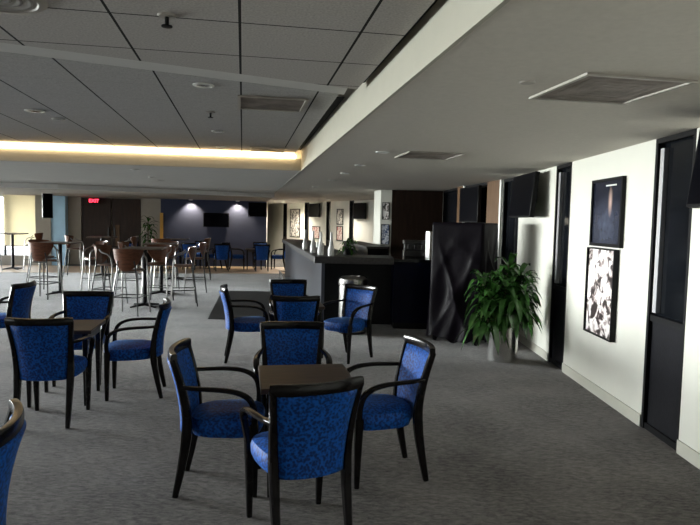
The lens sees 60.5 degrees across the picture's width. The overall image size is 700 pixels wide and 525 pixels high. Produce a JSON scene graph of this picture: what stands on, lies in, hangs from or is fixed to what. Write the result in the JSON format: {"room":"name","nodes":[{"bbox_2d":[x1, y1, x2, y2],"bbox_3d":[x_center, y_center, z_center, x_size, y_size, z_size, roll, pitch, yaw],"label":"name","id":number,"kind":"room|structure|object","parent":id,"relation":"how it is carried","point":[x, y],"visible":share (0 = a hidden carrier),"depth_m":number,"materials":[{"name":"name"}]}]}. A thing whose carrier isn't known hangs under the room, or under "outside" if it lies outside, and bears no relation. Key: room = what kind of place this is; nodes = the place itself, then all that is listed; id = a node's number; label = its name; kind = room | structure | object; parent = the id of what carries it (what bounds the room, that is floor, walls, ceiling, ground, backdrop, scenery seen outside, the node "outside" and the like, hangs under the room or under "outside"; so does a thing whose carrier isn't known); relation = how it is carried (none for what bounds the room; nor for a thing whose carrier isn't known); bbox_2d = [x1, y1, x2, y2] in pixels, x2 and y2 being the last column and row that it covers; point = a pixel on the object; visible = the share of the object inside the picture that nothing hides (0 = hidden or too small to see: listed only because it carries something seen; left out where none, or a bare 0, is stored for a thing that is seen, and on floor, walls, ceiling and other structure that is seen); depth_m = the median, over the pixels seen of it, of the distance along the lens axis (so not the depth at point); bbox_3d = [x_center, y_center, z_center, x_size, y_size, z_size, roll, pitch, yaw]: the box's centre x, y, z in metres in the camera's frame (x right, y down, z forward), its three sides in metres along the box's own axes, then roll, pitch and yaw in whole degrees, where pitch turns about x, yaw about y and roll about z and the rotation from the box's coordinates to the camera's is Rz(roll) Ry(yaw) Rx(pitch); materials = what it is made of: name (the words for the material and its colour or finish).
{"room":"bar lounge","nodes":[
{"label":"bar lounge","id":0,"kind":"room"},
{"bbox_2d":[35,195,51,264],"bbox_3d":[-9.893,-1.218,19.529,0.457,2.600,0.600,0,4,-10],"label":"wall","id":1,"kind":"structure","parent":0,"point":[42,225],"depth_m":19.23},
{"bbox_2d":[51,196,67,264],"bbox_3d":[-9.462,-1.216,19.632,0.427,2.600,0.550,0,4,-10],"label":"wall","id":2,"kind":"structure","parent":0,"point":[59,222],"depth_m":19.37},
{"bbox_2d":[0,196,266,265],"bbox_3d":[-7.762,-1.262,20.085,9.826,2.700,0.250,0,4,-10],"label":"wall","id":3,"kind":"structure","parent":0,"point":[182,218],"depth_m":20.37,"materials":[{"name":"paint"}]},
{"bbox_2d":[3,195,35,245],"bbox_3d":[-10.647,-1.427,19.399,1.040,1.803,0.046,0,4,-10],"label":"roller blind","id":4,"kind":"object","parent":3,"relation":"attached to","point":[19,210],"visible":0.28,"depth_m":19.39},
{"bbox_2d":[82,198,110,264],"bbox_3d":[-8.402,-1.027,19.901,0.884,2.210,0.120,0,4,-10],"label":"door","id":5,"kind":"structure","parent":3,"relation":"in","point":[96,218],"depth_m":19.89,"materials":[{"name":"brown wood"}]},
{"bbox_2d":[115,225,119,245],"bbox_3d":[-7.757,-0.731,20.028,0.132,1.050,0.020,0,4,-10],"label":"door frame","id":6,"kind":"structure","parent":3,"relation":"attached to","point":[117,227],"depth_m":20.01,"materials":[{"name":"brown wood"}]},
{"bbox_2d":[112,198,140,264],"bbox_3d":[-7.472,-1.019,20.068,0.884,2.210,0.120,0,4,-10],"label":"door","id":7,"kind":"structure","parent":3,"relation":"in","point":[126,212],"depth_m":20.05,"materials":[{"name":"brown wood"}]},
{"bbox_2d":[203,213,228,226],"bbox_3d":[-4.560,-1.450,20.457,0.860,0.480,0.108,0,4,-10],"label":"television","id":8,"kind":"object","parent":3,"relation":"attached to","point":[209,219],"visible":1,"depth_m":20.40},
{"bbox_2d":[248,202,266,216],"bbox_3d":[-3.164,-1.806,20.519,0.620,0.480,0.428,0,4,-10],"label":"television","id":9,"kind":"object","parent":3,"relation":"attached to","point":[255,209],"visible":1,"depth_m":20.31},
{"bbox_2d":[0,187,270,201],"bbox_3d":[-8.275,-2.047,17.843,11.679,0.050,9.743,0,4,-10],"label":"ceiling","id":10,"kind":"structure","parent":0,"point":[3,190],"depth_m":17.21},
{"bbox_2d":[42,193,52,217],"bbox_3d":[-8.845,-1.692,17.537,0.280,0.780,0.063,-3,5,-44],"label":"television","id":11,"kind":"object","parent":10,"relation":"hanging from","point":[47,199],"visible":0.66,"depth_m":17.51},
{"bbox_2d":[0,265,284,273],"bbox_3d":[-6.753,0.209,18.640,10.500,0.006,2.550,0,4,-10],"label":"trim","id":12,"kind":"structure","parent":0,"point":[34,268],"depth_m":18.53,"materials":[{"name":"brown wood"}]},
{"bbox_2d":[0,233,28,269],"bbox_3d":[-9.995,-0.338,17.782,0.670,1.072,0.670,0,4,-10],"label":"bar table","id":13,"kind":"object","parent":12,"relation":"on","point":[11,234],"visible":0.92,"depth_m":17.75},
{"bbox_2d":[23,233,45,269],"bbox_3d":[-9.403,-0.343,17.884,0.498,1.102,0.513,0,4,-12],"label":"bar stool","id":14,"kind":"object","parent":12,"relation":"on","point":[37,235],"visible":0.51,"depth_m":17.69,"materials":[{"name":"silver metal"}]},
{"bbox_2d":[139,216,159,266],"bbox_3d":[-6.654,-0.711,19.825,0.741,1.671,0.648,1,4,0],"label":"plant","id":15,"kind":"object","parent":12,"relation":"on","point":[149,259],"visible":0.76,"depth_m":19.75,"materials":[{"name":"green plant"}]},
{"bbox_2d":[181,242,200,269],"bbox_3d":[-5.022,-0.208,18.968,0.550,0.860,0.581,2,4,6],"label":"armchair","id":16,"kind":"object","parent":12,"relation":"on","point":[184,245],"visible":0.63,"depth_m":18.77,"materials":[{"name":"fabric"}]},
{"bbox_2d":[212,244,229,270],"bbox_3d":[-4.003,-0.168,18.691,0.550,0.860,0.581,0,4,-17],"label":"armchair","id":17,"kind":"object","parent":12,"relation":"on","point":[222,251],"visible":1,"depth_m":18.48,"materials":[{"name":"fabric"}]},
{"bbox_2d":[227,242,244,269],"bbox_3d":[-3.684,-0.212,19.426,0.581,0.860,0.550,0,4,-12],"label":"armchair","id":18,"kind":"object","parent":12,"relation":"on","point":[234,256],"visible":0.91,"depth_m":19.24,"materials":[{"name":"fabric"}]},
{"bbox_2d":[253,244,269,271],"bbox_3d":[-2.788,-0.160,18.939,0.550,0.860,0.581,0,4,-12],"label":"armchair","id":19,"kind":"object","parent":12,"relation":"on","point":[262,251],"visible":1,"depth_m":18.72,"materials":[{"name":"fabric"}]},
{"bbox_2d":[271,246,284,268],"bbox_3d":[-2.298,-0.207,19.780,0.581,0.860,0.550,2,4,6],"label":"armchair","id":20,"kind":"object","parent":12,"relation":"on","point":[277,256],"visible":0.66,"depth_m":19.58,"materials":[{"name":"fabric"}]},
{"bbox_2d":[0,43,346,153],"bbox_3d":[-5.796,-1.352,3.863,11.911,0.050,8.649,0,4,-10],"label":"ceiling","id":21,"kind":"structure","parent":0,"point":[107,105],"depth_m":5.04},
{"bbox_2d":[193,83,213,87],"bbox_3d":[-1.034,-1.248,4.236,0.150,0.010,0.150,1,4,0],"label":"recessed light","id":22,"kind":"object","parent":21,"relation":"in","point":[199,85],"visible":1,"depth_m":4.23,"materials":[{"name":"metal"}]},
{"bbox_2d":[249,146,286,152],"bbox_3d":[-1.089,-1.502,7.968,0.480,0.012,0.480,0,4,-10],"label":"ceiling vent","id":23,"kind":"object","parent":21,"relation":"in","point":[252,148],"visible":1,"depth_m":7.97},
{"bbox_2d":[251,147,284,151],"bbox_3d":[-1.089,-1.506,7.968,0.436,0.005,0.436,0,4,-10],"label":"grille","id":24,"kind":"object","parent":23,"relation":"attached to","point":[262,149],"depth_m":7.99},
{"bbox_2d":[238,95,308,112],"bbox_3d":[-0.633,-1.281,4.855,0.540,0.012,0.540,0,4,-10],"label":"ceiling vent","id":25,"kind":"object","parent":21,"relation":"in","point":[246,102],"visible":1,"depth_m":4.84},
{"bbox_2d":[298,97,344,149],"bbox_3d":[-0.416,-1.461,6.667,0.090,0.006,3.775,1,4,-10],"label":"trim","id":26,"kind":"structure","parent":21,"relation":"attached to","point":[337,101],"depth_m":5.82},
{"bbox_2d":[0,0,434,88],"bbox_3d":[-4.497,-0.900,-1.486,10.881,0.050,9.215,0,4,-10],"label":"ceiling","id":27,"kind":"structure","parent":0,"point":[337,43],"depth_m":2.85,"materials":[{"name":"tile"}]},
{"bbox_2d":[0,0,47,14],"bbox_3d":[-1.448,-1.074,2.435,0.400,0.010,0.400,1,4,0],"label":"ceiling vent","id":28,"kind":"object","parent":27,"relation":"in","point":[13,7],"visible":1,"depth_m":2.53,"materials":[{"name":"metal"}]},
{"bbox_2d":[157,12,176,28],"bbox_3d":[-0.798,-1.051,2.616,0.084,0.052,0.083,1,4,0],"label":"sprinkler head","id":29,"kind":"object","parent":27,"relation":"attached to","point":[167,16],"visible":1,"depth_m":2.61},
{"bbox_2d":[363,0,437,82],"bbox_3d":[0.863,-0.884,-0.513,0.091,0.006,9.262,1,4,-10],"label":"trim","id":30,"kind":"structure","parent":27,"relation":"attached to","point":[435,1],"depth_m":3.01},
{"bbox_2d":[0,248,699,524],"bbox_3d":[-5.516,0.719,11.584,21.000,0.001,35.000,1,4,0],"label":"floor","id":31,"kind":"structure","parent":0,"point":[520,442],"depth_m":4.27,"materials":[{"name":"grey carpet"}]},
{"bbox_2d":[0,398,25,524],"bbox_3d":[-1.536,1.011,2.243,0.581,0.860,0.550,0,4,-20],"label":"armchair","id":32,"kind":"object","parent":31,"relation":"on","point":[12,431],"visible":1,"depth_m":2.24,"materials":[{"name":"fabric"}]},
{"bbox_2d":[0,280,36,342],"bbox_3d":[-3.936,0.646,6.865,0.581,0.860,0.550,1,4,0],"label":"armchair","id":33,"kind":"object","parent":31,"relation":"on","point":[20,297],"visible":0.73,"depth_m":6.74,"materials":[{"name":"fabric"}]},
{"bbox_2d":[26,239,57,288],"bbox_3d":[-6.564,0.063,12.798,0.498,1.102,0.513,3,4,24],"label":"bar stool","id":34,"kind":"object","parent":31,"relation":"on","point":[30,240],"visible":0.33,"depth_m":12.89,"materials":[{"name":"silver metal"}]},
{"bbox_2d":[27,242,62,299],"bbox_3d":[-5.986,0.148,11.733,0.513,1.102,0.498,2,4,6],"label":"bar stool","id":35,"kind":"object","parent":31,"relation":"on","point":[39,251],"visible":0.97,"depth_m":11.54,"materials":[{"name":"silver metal"}]},
{"bbox_2d":[4,317,94,428],"bbox_3d":[-2.362,0.823,4.742,0.550,0.860,0.581,1,4,-7],"label":"armchair","id":36,"kind":"object","parent":31,"relation":"on","point":[41,349],"visible":0.98,"depth_m":4.53,"materials":[{"name":"fabric"}]},
{"bbox_2d":[42,241,81,294],"bbox_3d":[-5.984,0.113,12.395,0.670,1.072,0.670,0,4,-10],"label":"bar table","id":37,"kind":"object","parent":31,"relation":"on","point":[59,243],"visible":0.74,"depth_m":12.36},
{"bbox_2d":[26,319,105,407],"bbox_3d":[-2.519,0.879,5.306,0.570,0.660,0.570,0,4,-10],"label":"table","id":38,"kind":"object","parent":31,"relation":"on","point":[82,328],"visible":0.48,"depth_m":5.28,"materials":[{"name":"brown wood"}]},
{"bbox_2d":[62,235,86,276],"bbox_3d":[-7.410,-0.182,16.133,0.498,1.102,0.513,0,4,-12],"label":"bar stool","id":39,"kind":"object","parent":31,"relation":"on","point":[69,238],"visible":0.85,"depth_m":15.97,"materials":[{"name":"silver metal"}]},
{"bbox_2d":[49,291,113,386],"bbox_3d":[-2.645,0.735,5.945,0.550,0.860,0.581,0,4,-10],"label":"armchair","id":40,"kind":"object","parent":31,"relation":"on","point":[79,305],"visible":0.54,"depth_m":6.11,"materials":[{"name":"fabric"}]},
{"bbox_2d":[80,241,111,290],"bbox_3d":[-5.354,0.099,12.652,0.498,1.102,0.513,-2,5,-41],"label":"bar stool","id":41,"kind":"object","parent":31,"relation":"on","point":[97,242],"visible":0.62,"depth_m":12.66,"materials":[{"name":"silver metal"}]},
{"bbox_2d":[86,236,116,276],"bbox_3d":[-6.748,-0.171,16.336,0.670,1.072,0.670,0,4,-10],"label":"bar table","id":42,"kind":"object","parent":31,"relation":"on","point":[101,237],"visible":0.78,"depth_m":16.27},
{"bbox_2d":[91,245,127,306],"bbox_3d":[-4.438,0.229,11.029,0.498,1.102,0.513,2,4,9],"label":"bar stool","id":43,"kind":"object","parent":31,"relation":"on","point":[102,252],"visible":0.77,"depth_m":11.04,"materials":[{"name":"silver metal"}]},
{"bbox_2d":[115,241,142,293],"bbox_3d":[-4.676,0.107,12.742,0.498,1.102,0.513,1,4,-6],"label":"bar stool","id":44,"kind":"object","parent":31,"relation":"on","point":[121,244],"visible":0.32,"depth_m":12.55,"materials":[{"name":"silver metal"}]},
{"bbox_2d":[111,249,150,316],"bbox_3d":[-3.668,0.314,10.017,0.513,1.102,0.498,1,4,3],"label":"bar stool","id":45,"kind":"object","parent":31,"relation":"on","point":[125,259],"visible":0.98,"depth_m":9.83,"materials":[{"name":"silver metal"}]},
{"bbox_2d":[104,298,171,400],"bbox_3d":[-1.939,0.780,5.509,0.581,0.860,0.550,0,4,-13],"label":"armchair","id":46,"kind":"object","parent":31,"relation":"on","point":[116,350],"visible":1,"depth_m":5.35,"materials":[{"name":"black paint"}]},
{"bbox_2d":[122,246,165,307],"bbox_3d":[-3.726,0.263,10.898,0.670,1.072,0.670,0,4,-10],"label":"bar table","id":47,"kind":"object","parent":31,"relation":"on","point":[144,303],"visible":0.94,"depth_m":10.86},
{"bbox_2d":[141,244,173,302],"bbox_3d":[-3.685,0.210,11.529,0.513,1.102,0.498,1,4,0],"label":"bar stool","id":48,"kind":"object","parent":31,"relation":"on","point":[161,257],"visible":0.73,"depth_m":11.66,"materials":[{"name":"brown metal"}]},
{"bbox_2d":[142,243,178,294],"bbox_3d":[-4.024,0.127,12.794,0.670,1.072,0.670,0,4,-10],"label":"bar table","id":49,"kind":"object","parent":31,"relation":"on","point":[160,290],"visible":0.73,"depth_m":12.77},
{"bbox_2d":[149,239,174,281],"bbox_3d":[-4.751,-0.061,15.175,0.513,1.102,0.498,2,4,6],"label":"bar stool","id":50,"kind":"object","parent":31,"relation":"on","point":[152,240],"visible":0.27,"depth_m":14.99,"materials":[{"name":"silver metal"}]},
{"bbox_2d":[153,241,179,290],"bbox_3d":[-4.104,0.070,13.454,0.513,1.102,0.498,1,4,-6],"label":"bar stool","id":51,"kind":"object","parent":31,"relation":"on","point":[175,248],"visible":0.48,"depth_m":13.55,"materials":[{"name":"silver metal"}]},
{"bbox_2d":[170,246,197,306],"bbox_3d":[-3.094,0.247,11.171,0.498,1.102,0.513,0,4,-17],"label":"bar stool","id":52,"kind":"object","parent":31,"relation":"on","point":[192,250],"visible":0.97,"depth_m":11.04,"materials":[{"name":"silver metal"}]},
{"bbox_2d":[184,242,206,292],"bbox_3d":[-3.411,0.099,13.245,0.498,1.102,0.513,0,4,-15],"label":"bar stool","id":53,"kind":"object","parent":31,"relation":"on","point":[202,245],"visible":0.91,"depth_m":13.11,"materials":[{"name":"silver metal"}]},
{"bbox_2d":[192,238,210,279],"bbox_3d":[-3.966,-0.103,16.038,0.498,1.102,0.513,0,4,-12],"label":"bar stool","id":54,"kind":"object","parent":31,"relation":"on","point":[207,240],"visible":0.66,"depth_m":15.89,"materials":[{"name":"silver metal"}]},
{"bbox_2d":[167,338,264,497],"bbox_3d":[-0.813,0.929,3.668,0.581,0.860,0.550,1,4,-5],"label":"armchair","id":55,"kind":"object","parent":31,"relation":"on","point":[216,418],"visible":0.91,"depth_m":3.49,"materials":[{"name":"fabric"}]},
{"bbox_2d":[208,291,270,319],"bbox_3d":[-1.862,0.789,11.613,1.443,0.008,4.088,1,4,-9],"label":"floor mat","id":56,"kind":"object","parent":31,"relation":"on","point":[217,312],"visible":0.43,"depth_m":11.33,"materials":[{"name":"carpet"}]},
{"bbox_2d":[219,284,268,363],"bbox_3d":[-1.222,0.696,6.955,0.581,0.860,0.550,0,4,-12],"label":"armchair","id":57,"kind":"object","parent":31,"relation":"on","point":[239,324],"visible":0.86,"depth_m":6.76,"materials":[{"name":"fabric"}]},
{"bbox_2d":[268,279,308,318],"bbox_3d":[-0.764,0.662,7.591,0.550,0.860,0.581,0,4,-12],"label":"armchair","id":58,"kind":"object","parent":31,"relation":"on","point":[279,287],"visible":0.38,"depth_m":7.78,"materials":[{"name":"fabric"}]},
{"bbox_2d":[253,321,331,431],"bbox_3d":[-0.420,0.891,4.349,0.550,0.860,0.581,1,4,-7],"label":"armchair","id":59,"kind":"object","parent":31,"relation":"on","point":[282,342],"visible":0.5,"depth_m":4.52,"materials":[{"name":"fabric"}]},
{"bbox_2d":[268,295,319,320],"bbox_3d":[-0.589,0.750,6.369,0.550,0.860,0.581,1,4,-9],"label":"armchair","id":60,"kind":"object","parent":31,"relation":"on","point":[285,308],"visible":0.46,"depth_m":6.11,"materials":[{"name":"fabric"}]},
{"bbox_2d":[239,376,363,524],"bbox_3d":[-0.255,0.978,3.115,0.550,0.860,0.581,-1,4,-25],"label":"armchair","id":61,"kind":"object","parent":31,"relation":"on","point":[310,432],"visible":1,"depth_m":2.89,"materials":[{"name":"fabric"}]},
{"bbox_2d":[258,364,351,497],"bbox_3d":[-0.284,1.031,3.759,0.570,0.660,0.570,0,4,-10],"label":"table","id":62,"kind":"object","parent":31,"relation":"on","point":[269,375],"visible":0.48,"depth_m":3.76,"materials":[{"name":"brown wood"}]},
{"bbox_2d":[321,284,377,363],"bbox_3d":[-0.014,0.710,7.133,0.550,0.860,0.581,4,5,39],"label":"armchair","id":63,"kind":"object","parent":31,"relation":"on","point":[358,300],"visible":0.92,"depth_m":7.14,"materials":[{"name":"fabric"}]},
{"bbox_2d":[338,275,366,334],"bbox_3d":[0.037,0.610,8.782,0.424,0.830,0.424,1,4,0],"label":"trash bin","id":64,"kind":"object","parent":31,"relation":"on","point":[348,279],"visible":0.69,"depth_m":8.63,"materials":[{"name":"metal"}]},
{"bbox_2d":[279,239,430,328],"bbox_3d":[-0.203,0.181,13.084,2.232,1.090,8.504,1,4,-10],"label":"countertop","id":65,"kind":"structure","parent":31,"relation":"on","point":[402,283],"depth_m":9.48,"materials":[{"name":"black wood"}]},
{"bbox_2d":[317,232,323,254],"bbox_3d":[-0.454,-0.295,9.302,0.100,0.365,0.100,1,4,0],"label":"bottle","id":66,"kind":"object","parent":65,"relation":"on","point":[320,251],"visible":0.98,"depth_m":9.27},
{"bbox_2d":[328,232,333,255],"bbox_3d":[-0.284,-0.280,9.123,0.100,0.365,0.100,1,4,0],"label":"bottle","id":67,"kind":"object","parent":65,"relation":"on","point":[331,247],"visible":0.98,"depth_m":9.10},
{"bbox_2d":[282,239,393,264],"bbox_3d":[-0.578,-0.318,13.010,1.290,0.100,8.444,1,4,-10],"label":"countertop","id":68,"kind":"structure","parent":65,"relation":"on","point":[296,244],"depth_m":9.04,"materials":[{"name":"stone"}]},
{"bbox_2d":[337,238,358,254],"bbox_3d":[-0.030,-0.214,9.508,0.356,0.349,0.293,0,4,-19],"label":"leafy plant","id":69,"kind":"object","parent":65,"relation":"on","point":[345,250],"visible":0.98,"depth_m":9.46,"materials":[{"name":"green plant"}]},
{"bbox_2d":[402,240,425,256],"bbox_3d":[1.065,-0.233,9.876,0.380,0.265,0.300,1,4,0],"label":"machine","id":70,"kind":"object","parent":65,"relation":"on","point":[412,248],"visible":0.91,"depth_m":9.75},
{"bbox_2d":[425,231,432,257],"bbox_3d":[1.261,-0.284,9.551,0.070,0.420,0.100,-2,5,-35],"label":"box","id":71,"kind":"object","parent":65,"relation":"on","point":[428,251],"visible":0.8,"depth_m":9.52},
{"bbox_2d":[342,241,388,254],"bbox_3d":[0.281,0.147,13.368,0.460,1.140,3.160,1,4,-9],"label":"countertop","id":72,"kind":"structure","parent":31,"relation":"on","point":[363,248],"depth_m":12.00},
{"bbox_2d":[342,241,388,248],"bbox_3d":[0.292,-0.402,13.331,0.460,0.040,3.160,1,4,-9],"label":"countertop","id":73,"kind":"structure","parent":72,"relation":"on","point":[366,245],"depth_m":12.32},
{"bbox_2d":[347,334,435,488],"bbox_3d":[0.232,0.936,3.885,0.581,0.860,0.550,0,4,-15],"label":"armchair","id":74,"kind":"object","parent":31,"relation":"on","point":[414,365],"visible":0.82,"depth_m":3.74,"materials":[{"name":"fabric"}]},
{"bbox_2d":[426,222,497,345],"bbox_3d":[1.576,0.268,8.314,0.952,1.638,0.752,5,5,41],"label":"partition","id":75,"kind":"object","parent":31,"relation":"on","point":[458,248],"visible":0.77,"depth_m":8.07,"materials":[{"name":"black fabric"}]},
{"bbox_2d":[454,253,543,362],"bbox_3d":[1.822,0.525,7.152,1.096,1.297,0.794,1,4,0],"label":"potted plant","id":76,"kind":"object","parent":31,"relation":"on","point":[504,310],"visible":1,"depth_m":7.00,"materials":[{"name":"green plant"}]},
{"bbox_2d":[0,0,699,203],"bbox_3d":[-4.929,-1.723,10.155,15.552,0.450,32.716,0,4,-10],"label":"ceiling","id":77,"kind":"structure","parent":0,"point":[472,101],"depth_m":3.90,"materials":[{"name":"paint"}]},
{"bbox_2d":[0,182,273,197],"bbox_3d":[-7.468,-1.746,13.679,11.907,0.110,1.008,0,4,-20],"label":"trim","id":78,"kind":"structure","parent":77,"relation":"attached to","point":[2,184],"depth_m":14.24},
{"bbox_2d":[0,144,295,158],"bbox_3d":[-6.014,-1.538,7.619,10.625,0.049,0.110,1,4,-9],"label":"light","id":79,"kind":"object","parent":77,"relation":"attached to","point":[22,146],"visible":1,"depth_m":8.07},
{"bbox_2d":[0,148,300,170],"bbox_3d":[-6.087,-1.433,7.641,10.912,0.165,0.099,1,4,-9],"label":"trim","id":80,"kind":"structure","parent":77,"relation":"attached to","point":[6,154],"depth_m":8.11,"materials":[{"name":"paint"}]},
{"bbox_2d":[275,0,509,192],"bbox_3d":[-0.132,-1.316,5.373,0.020,0.492,21.237,1,4,-10],"label":"ceiling bulkhead","id":81,"kind":"structure","parent":77,"relation":"attached to","point":[447,23],"depth_m":3.01,"materials":[{"name":"paint"}]},
{"bbox_2d":[395,151,465,159],"bbox_3d":[0.813,-1.101,6.188,0.580,0.012,0.580,0,4,-10],"label":"ceiling vent","id":82,"kind":"object","parent":77,"relation":"in","point":[410,154],"visible":1,"depth_m":6.17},
{"bbox_2d":[401,152,458,158],"bbox_3d":[0.813,-1.104,6.188,0.536,0.005,0.536,0,4,-10],"label":"grille","id":83,"kind":"object","parent":82,"relation":"attached to","point":[407,155],"depth_m":6.17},
{"bbox_2d":[529,72,697,104],"bbox_3d":[1.309,-0.877,3.056,0.570,0.012,0.570,0,4,-10],"label":"ceiling vent","id":84,"kind":"object","parent":77,"relation":"in","point":[588,87],"visible":1,"depth_m":3.02,"materials":[{"name":"metal"}]},
{"bbox_2d":[373,190,391,252],"bbox_3d":[0.709,-0.534,13.344,0.278,2.520,0.734,1,4,-6],"label":"wall pier","id":85,"kind":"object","parent":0,"point":[380,196],"visible":0.21,"depth_m":13.09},
{"bbox_2d":[381,224,389,244],"bbox_3d":[0.765,-0.612,13.026,0.190,0.440,0.019,3,4,23],"label":"poster","id":86,"kind":"object","parent":85,"relation":"attached to","point":[385,228],"visible":1,"depth_m":13.02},
{"bbox_2d":[382,202,389,219],"bbox_3d":[0.776,-1.115,12.992,0.160,0.370,0.019,3,4,23],"label":"poster","id":87,"kind":"object","parent":85,"relation":"attached to","point":[385,205],"visible":1,"depth_m":12.99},
{"bbox_2d":[383,203,388,218],"bbox_3d":[0.777,-1.115,12.995,0.136,0.346,0.010,3,4,23],"label":"print","id":88,"kind":"object","parent":87,"relation":"attached to","point":[385,205],"depth_m":12.99},
{"bbox_2d":[391,190,442,253],"bbox_3d":[1.401,-0.520,13.354,1.180,2.520,0.680,1,4,0],"label":"wall","id":89,"kind":"structure","parent":0,"point":[414,212],"depth_m":12.98,"materials":[{"name":"wood"}]},
{"bbox_2d":[443,188,457,221],"bbox_3d":[2.075,-0.485,12.305,0.090,2.620,1.382,1,4,-3],"label":"window","id":90,"kind":"structure","parent":89,"relation":"in","point":[449,196],"depth_m":12.44,"materials":[{"name":"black glass"}]},
{"bbox_2d":[268,128,699,452],"bbox_3d":[1.033,-0.516,11.489,3.407,2.750,31.858,0,4,-11],"label":"wall","id":91,"kind":"structure","parent":0,"point":[617,367],"depth_m":5.63,"materials":[{"name":"paint"}]},
{"bbox_2d":[283,203,286,248],"bbox_3d":[-2.669,-1.452,25.025,0.090,2.620,0.412,-1,4,-29],"label":"window","id":92,"kind":"structure","parent":91,"relation":"in","point":[284,204],"depth_m":25.10,"materials":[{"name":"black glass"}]},
{"bbox_2d":[290,209,299,237],"bbox_3d":[-2.210,-1.582,24.069,0.029,1.130,0.950,-1,4,-29],"label":"poster","id":93,"kind":"object","parent":91,"relation":"attached to","point":[294,213],"visible":1,"depth_m":24.03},
{"bbox_2d":[304,202,308,239],"bbox_3d":[-1.637,-1.303,23.169,0.090,2.620,0.412,-1,4,-29],"label":"window","id":94,"kind":"structure","parent":91,"relation":"in","point":[306,217],"depth_m":23.20,"materials":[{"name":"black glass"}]},
{"bbox_2d":[309,203,319,216],"bbox_3d":[-1.292,-1.938,22.287,0.123,0.500,0.850,-1,4,-29],"label":"television","id":95,"kind":"object","parent":91,"relation":"attached to","point":[314,209],"visible":1,"depth_m":22.20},
{"bbox_2d":[326,201,330,246],"bbox_3d":[-0.744,-1.175,21.563,0.090,2.620,0.343,-1,4,-29],"label":"window","id":96,"kind":"structure","parent":91,"relation":"in","point":[328,204],"depth_m":21.62,"materials":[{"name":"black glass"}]},
{"bbox_2d":[336,226,342,240],"bbox_3d":[-0.358,-1.006,20.748,0.029,0.510,0.450,-1,4,-29],"label":"poster","id":97,"kind":"object","parent":91,"relation":"attached to","point":[339,229],"visible":0.97,"depth_m":20.75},
{"bbox_2d":[336,209,343,224],"bbox_3d":[-0.346,-1.575,20.709,0.029,0.550,0.450,-1,4,-29],"label":"poster","id":98,"kind":"object","parent":91,"relation":"attached to","point":[340,212],"visible":1,"depth_m":20.69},
{"bbox_2d":[349,200,353,240],"bbox_3d":[0.080,-1.057,20.081,0.090,2.620,0.309,-1,4,-29],"label":"window","id":99,"kind":"structure","parent":91,"relation":"in","point":[351,220],"depth_m":20.13,"materials":[{"name":"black glass"}]},
{"bbox_2d":[353,203,366,218],"bbox_3d":[0.338,-1.664,19.356,0.123,0.520,0.750,-1,4,-29],"label":"television","id":100,"kind":"object","parent":91,"relation":"attached to","point":[359,209],"visible":1,"depth_m":19.29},
{"bbox_2d":[459,185,481,222],"bbox_3d":[2.127,-1.013,10.507,0.123,0.620,0.950,1,4,-8],"label":"television","id":101,"kind":"object","parent":91,"relation":"attached to","point":[470,197],"visible":0.9,"depth_m":10.37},
{"bbox_2d":[465,182,486,222],"bbox_3d":[2.229,-0.362,10.553,0.090,2.620,1.112,1,4,-8],"label":"window","id":102,"kind":"structure","parent":91,"relation":"in","point":[484,185],"depth_m":10.26,"materials":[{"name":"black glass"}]},
{"bbox_2d":[486,180,499,223],"bbox_3d":[2.295,-0.154,9.722,0.020,2.320,0.536,1,4,-8],"label":"trim","id":103,"kind":"structure","parent":91,"relation":"attached to","point":[493,187],"depth_m":9.67,"materials":[{"name":"brown wood"}]},
{"bbox_2d":[497,180,502,268],"bbox_3d":[2.335,-0.132,9.417,0.030,2.320,0.061,1,4,-8],"label":"trim","id":104,"kind":"structure","parent":91,"relation":"attached to","point":[501,181],"depth_m":9.37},
{"bbox_2d":[500,178,518,289],"bbox_3d":[2.441,-0.251,8.995,0.117,2.620,0.755,1,4,-4],"label":"window","id":105,"kind":"structure","parent":91,"relation":"in","point":[509,241],"depth_m":9.23,"materials":[{"name":"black glass"}]},
{"bbox_2d":[509,171,539,217],"bbox_3d":[2.304,-0.866,7.816,0.209,0.562,0.980,1,4,0],"label":"television","id":106,"kind":"object","parent":91,"relation":"attached to","point":[525,187],"visible":1,"depth_m":7.65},
{"bbox_2d":[548,162,571,369],"bbox_3d":[2.448,-0.105,6.855,0.090,2.620,0.500,1,4,0],"label":"window","id":107,"kind":"structure","parent":91,"relation":"in","point":[564,172],"depth_m":6.96,"materials":[{"name":"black glass"}]},
{"bbox_2d":[583,247,619,341],"bbox_3d":[2.369,0.281,5.679,0.049,0.835,0.620,1,4,0],"label":"framed poster","id":108,"kind":"object","parent":91,"relation":"attached to","point":[602,264],"visible":1,"depth_m":5.63,"materials":[{"name":"paper"}]},
{"bbox_2d":[589,176,626,247],"bbox_3d":[2.392,-0.464,5.593,0.034,0.635,0.670,1,4,0],"label":"framed poster","id":109,"kind":"object","parent":91,"relation":"attached to","point":[608,195],"visible":1,"depth_m":5.55,"materials":[{"name":"paper"}]},
{"bbox_2d":[592,180,620,244],"bbox_3d":[2.399,-0.464,5.593,0.019,0.575,0.610,1,4,0],"label":"print","id":110,"kind":"object","parent":109,"relation":"attached to","point":[606,194],"depth_m":5.59},
{"bbox_2d":[518,334,699,469],"bbox_3d":[2.364,1.473,2.212,0.012,0.100,13.020,1,4,0],"label":"baseboard","id":111,"kind":"structure","parent":91,"relation":"attached to","point":[689,454],"depth_m":5.46,"materials":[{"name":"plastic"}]},
{"bbox_2d":[641,128,696,450],"bbox_3d":[2.444,0.053,4.531,0.090,2.620,0.560,1,4,0],"label":"door","id":112,"kind":"structure","parent":91,"relation":"in","point":[675,154],"depth_m":4.59,"materials":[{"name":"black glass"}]},
{"bbox_2d":[686,131,699,207],"bbox_3d":[2.275,-0.610,3.323,0.256,0.601,0.980,1,4,0],"label":"television","id":113,"kind":"object","parent":91,"relation":"attached to","point":[693,200],"visible":1,"depth_m":3.76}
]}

